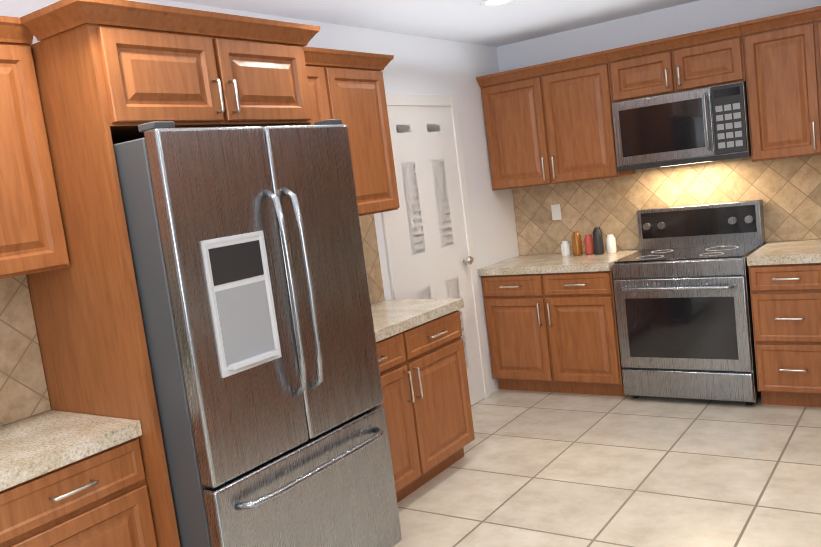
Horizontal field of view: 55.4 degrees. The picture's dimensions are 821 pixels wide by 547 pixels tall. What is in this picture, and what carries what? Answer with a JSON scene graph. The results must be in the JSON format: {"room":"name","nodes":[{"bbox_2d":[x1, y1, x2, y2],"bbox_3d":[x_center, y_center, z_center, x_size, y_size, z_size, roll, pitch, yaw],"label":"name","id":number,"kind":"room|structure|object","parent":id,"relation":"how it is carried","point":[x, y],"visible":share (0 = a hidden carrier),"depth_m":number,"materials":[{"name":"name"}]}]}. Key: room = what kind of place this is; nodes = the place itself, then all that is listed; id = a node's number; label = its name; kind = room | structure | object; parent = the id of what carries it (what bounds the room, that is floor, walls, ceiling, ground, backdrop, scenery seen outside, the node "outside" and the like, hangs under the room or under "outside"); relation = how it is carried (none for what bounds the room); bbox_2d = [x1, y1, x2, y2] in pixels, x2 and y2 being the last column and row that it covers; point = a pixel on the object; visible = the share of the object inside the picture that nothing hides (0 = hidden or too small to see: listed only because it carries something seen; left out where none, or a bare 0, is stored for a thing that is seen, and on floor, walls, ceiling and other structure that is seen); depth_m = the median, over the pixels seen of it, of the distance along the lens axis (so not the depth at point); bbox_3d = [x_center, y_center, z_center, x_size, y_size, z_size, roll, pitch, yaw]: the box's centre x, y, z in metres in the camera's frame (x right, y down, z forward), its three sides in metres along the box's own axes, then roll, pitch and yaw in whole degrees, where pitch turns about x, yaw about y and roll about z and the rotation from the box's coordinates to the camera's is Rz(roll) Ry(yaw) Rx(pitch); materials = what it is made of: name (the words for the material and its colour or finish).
{"room":"kitchen","nodes":[
{"label":"kitchen","id":0,"kind":"room"},
{"bbox_2d":[0,0,518,393],"bbox_3d":[-1.726,0.261,2.512,0.120,2.500,9.050,-2,8,35],"label":"wall","id":1,"kind":"structure","parent":0,"point":[424,65],"depth_m":5.38,"materials":[{"name":"white paint"}]},
{"bbox_2d":[0,275,50,425],"bbox_3d":[-1.665,0.334,2.477,0.009,0.526,1.018,-2,8,35],"label":"backsplash","id":2,"kind":"structure","parent":1,"relation":"attached to","point":[23,391],"depth_m":2.83,"materials":[{"name":"tile"}]},
{"bbox_2d":[0,16,69,278],"bbox_3d":[-1.618,-0.335,2.284,0.355,0.820,1.057,-2,8,35],"label":"upper cabinet","id":3,"kind":"object","parent":1,"relation":"attached to","point":[32,237],"visible":0.85,"depth_m":2.56,"materials":[{"name":"brown wood"}]},
{"bbox_2d":[303,46,399,215],"bbox_3d":[-0.469,-0.675,3.934,0.355,0.820,1.017,-2,8,35],"label":"upper cabinet","id":4,"kind":"object","parent":1,"relation":"attached to","point":[347,88],"visible":0.17,"depth_m":4.01,"materials":[{"name":"brown wood"}]},
{"bbox_2d":[359,214,384,303],"bbox_3d":[-0.500,-0.011,4.149,0.009,0.526,1.108,-2,8,35],"label":"backsplash","id":5,"kind":"structure","parent":1,"relation":"attached to","point":[371,256],"depth_m":4.54,"materials":[{"name":"tile"}]},
{"bbox_2d":[381,93,490,405],"bbox_3d":[0.182,-0.092,5.066,0.079,2.125,1.000,-2,8,35],"label":"door","id":6,"kind":"structure","parent":1,"relation":"attached to","point":[428,238],"depth_m":5.10,"materials":[{"name":"white wood"}]},
{"bbox_2d":[169,0,698,46],"bbox_3d":[0.457,-1.134,0.815,6.100,0.100,9.230,-2,8,35],"label":"ceiling","id":7,"kind":"structure","parent":0,"point":[474,21],"depth_m":4.63,"materials":[{"name":"white paint"}]},
{"bbox_2d":[480,0,514,6],"bbox_3d":[0.481,-1.492,4.290,0.196,0.010,0.196,-2,8,35],"label":"recessed light","id":8,"kind":"object","parent":7,"relation":"in","point":[488,3],"visible":0.96,"depth_m":4.32,"materials":[{"name":"white"}]},
{"bbox_2d":[394,389,820,546],"bbox_3d":[0.781,1.428,1.118,6.100,0.100,9.230,-2,8,35],"label":"floor","id":9,"kind":"structure","parent":0,"point":[539,469],"depth_m":3.89,"materials":[{"name":"tile"}]},
{"bbox_2d":[0,437,156,546],"bbox_3d":[-1.337,1.057,2.408,0.574,0.858,1.006,-2,8,35],"label":"base cabinet","id":10,"kind":"object","parent":9,"relation":"on","point":[100,499],"visible":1,"depth_m":2.45,"materials":[{"name":"brown wood"}]},
{"bbox_2d":[0,410,141,490],"bbox_3d":[-1.410,0.610,2.357,0.545,0.050,1.019,-2,8,35],"label":"countertop","id":11,"kind":"structure","parent":10,"relation":"on","point":[36,445],"depth_m":2.51,"materials":[{"name":"stone"}]},
{"bbox_2d":[20,0,319,546],"bbox_3d":[-0.819,0.198,3.107,0.675,2.260,1.108,-2,8,35],"label":"tall cabinet","id":12,"kind":"object","parent":9,"relation":"on","point":[109,73],"visible":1,"depth_m":2.63,"materials":[{"name":"brown wood"}]},
{"bbox_2d":[113,119,401,546],"bbox_3d":[-0.679,0.389,3.046,0.845,1.862,0.926,-2,8,35],"label":"refrigerator","id":13,"kind":"object","parent":9,"relation":"on","point":[247,253],"visible":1,"depth_m":2.68,"materials":[{"name":"silver metal"}]},
{"bbox_2d":[376,310,474,502],"bbox_3d":[-0.183,0.716,4.065,0.574,0.858,1.090,-2,8,35],"label":"base cabinet","id":14,"kind":"object","parent":9,"relation":"on","point":[426,403],"visible":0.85,"depth_m":4.02,"materials":[{"name":"brown wood"}]},
{"bbox_2d":[371,298,463,341],"bbox_3d":[-0.243,0.264,4.030,0.547,0.050,1.114,-2,8,35],"label":"countertop","id":15,"kind":"structure","parent":14,"relation":"on","point":[392,317],"depth_m":4.11,"materials":[{"name":"stone"}]},
{"bbox_2d":[481,270,627,395],"bbox_3d":[1.109,0.373,5.579,0.964,0.858,0.684,-2,8,35],"label":"base cabinet","id":16,"kind":"object","parent":9,"relation":"on","point":[553,332],"visible":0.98,"depth_m":5.31,"materials":[{"name":"brown wood"}]},
{"bbox_2d":[478,249,639,275],"bbox_3d":[1.060,-0.079,5.537,0.963,0.050,0.657,-2,8,35],"label":"countertop","id":17,"kind":"structure","parent":16,"relation":"on","point":[542,263],"depth_m":5.38,"materials":[{"name":"stone"}]},
{"bbox_2d":[561,227,616,256],"bbox_3d":[1.262,-0.230,5.571,0.398,0.190,0.098,-2,8,35],"label":"spice jars","id":18,"kind":"object","parent":17,"relation":"on","point":[594,244],"visible":1,"depth_m":5.55,"materials":[{"name":"multicoloured ceramic"}]},
{"bbox_2d":[612,199,765,404],"bbox_3d":[1.806,0.182,5.024,0.796,1.190,0.714,-2,8,35],"label":"range","id":19,"kind":"object","parent":9,"relation":"on","point":[681,281],"visible":0.98,"depth_m":4.85,"materials":[{"name":"silver metal"}]},
{"bbox_2d":[748,263,820,406],"bbox_3d":[2.506,0.313,4.593,0.805,0.858,0.684,-2,8,35],"label":"base cabinet","id":20,"kind":"object","parent":9,"relation":"on","point":[786,307],"visible":1,"depth_m":4.47,"materials":[{"name":"brown wood"}]},
{"bbox_3d":[2.413,0.493,3.166,0.784,0.858,3.160,-2,8,35],"label":"base cabinet","id":21,"kind":"object","parent":9,"relation":"on","visible":0},
{"bbox_2d":[747,239,820,265],"bbox_3d":[2.429,-0.136,4.559,0.750,0.050,0.676,-2,8,35],"label":"countertop","id":22,"kind":"structure","parent":21,"relation":"on","point":[790,252],"depth_m":4.45,"materials":[{"name":"stone"}]},
{"bbox_2d":[497,0,820,254],"bbox_3d":[2.248,-0.547,5.096,3.450,2.500,0.120,-2,8,35],"label":"wall","id":23,"kind":"structure","parent":0,"point":[695,16],"depth_m":5.28,"materials":[{"name":"white paint"}]},
{"bbox_2d":[476,51,634,190],"bbox_3d":[1.020,-1.053,5.538,0.965,0.820,0.375,-2,8,35],"label":"upper cabinet","id":24,"kind":"object","parent":23,"relation":"attached to","point":[549,123],"visible":1,"depth_m":5.39,"materials":[{"name":"brown wood"}]},
{"bbox_2d":[512,155,820,254],"bbox_3d":[2.171,-0.460,5.085,3.324,0.526,0.008,-2,8,35],"label":"backsplash","id":25,"kind":"structure","parent":23,"relation":"attached to","point":[787,191],"depth_m":5.37,"materials":[{"name":"tile"}]},
{"bbox_2d":[551,204,560,219],"bbox_3d":[1.087,-0.457,5.832,0.072,0.116,0.005,-2,8,35],"label":"electrical outlet plate","id":26,"kind":"object","parent":25,"relation":"attached to","point":[556,212],"visible":1,"depth_m":5.82,"materials":[{"name":"white plastic"}]},
{"bbox_2d":[605,23,745,102],"bbox_3d":[1.720,-1.323,4.994,0.820,0.335,0.375,-2,8,35],"label":"upper cabinet","id":27,"kind":"object","parent":23,"relation":"attached to","point":[711,57],"visible":0.98,"depth_m":4.85,"materials":[{"name":"brown wood"}]},
{"bbox_2d":[611,82,750,171],"bbox_3d":[1.755,-0.929,5.020,0.812,0.451,0.426,-2,8,35],"label":"microwave","id":28,"kind":"object","parent":27,"relation":"attached to","point":[706,124],"visible":0.92,"depth_m":4.86,"materials":[{"name":"silver metal"}]},
{"bbox_2d":[636,156,751,173],"bbox_3d":[1.903,-0.727,5.217,0.812,0.034,0.008,-2,8,35],"label":"hood light","id":29,"kind":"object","parent":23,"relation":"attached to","point":[710,163],"depth_m":5.21,"materials":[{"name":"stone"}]},
{"bbox_2d":[740,6,820,161],"bbox_3d":[2.563,-1.120,4.449,1.166,0.820,0.375,-2,8,35],"label":"upper cabinet","id":30,"kind":"object","parent":23,"relation":"attached to","point":[782,56],"visible":1,"depth_m":4.54,"materials":[{"name":"brown wood"}]}
]}

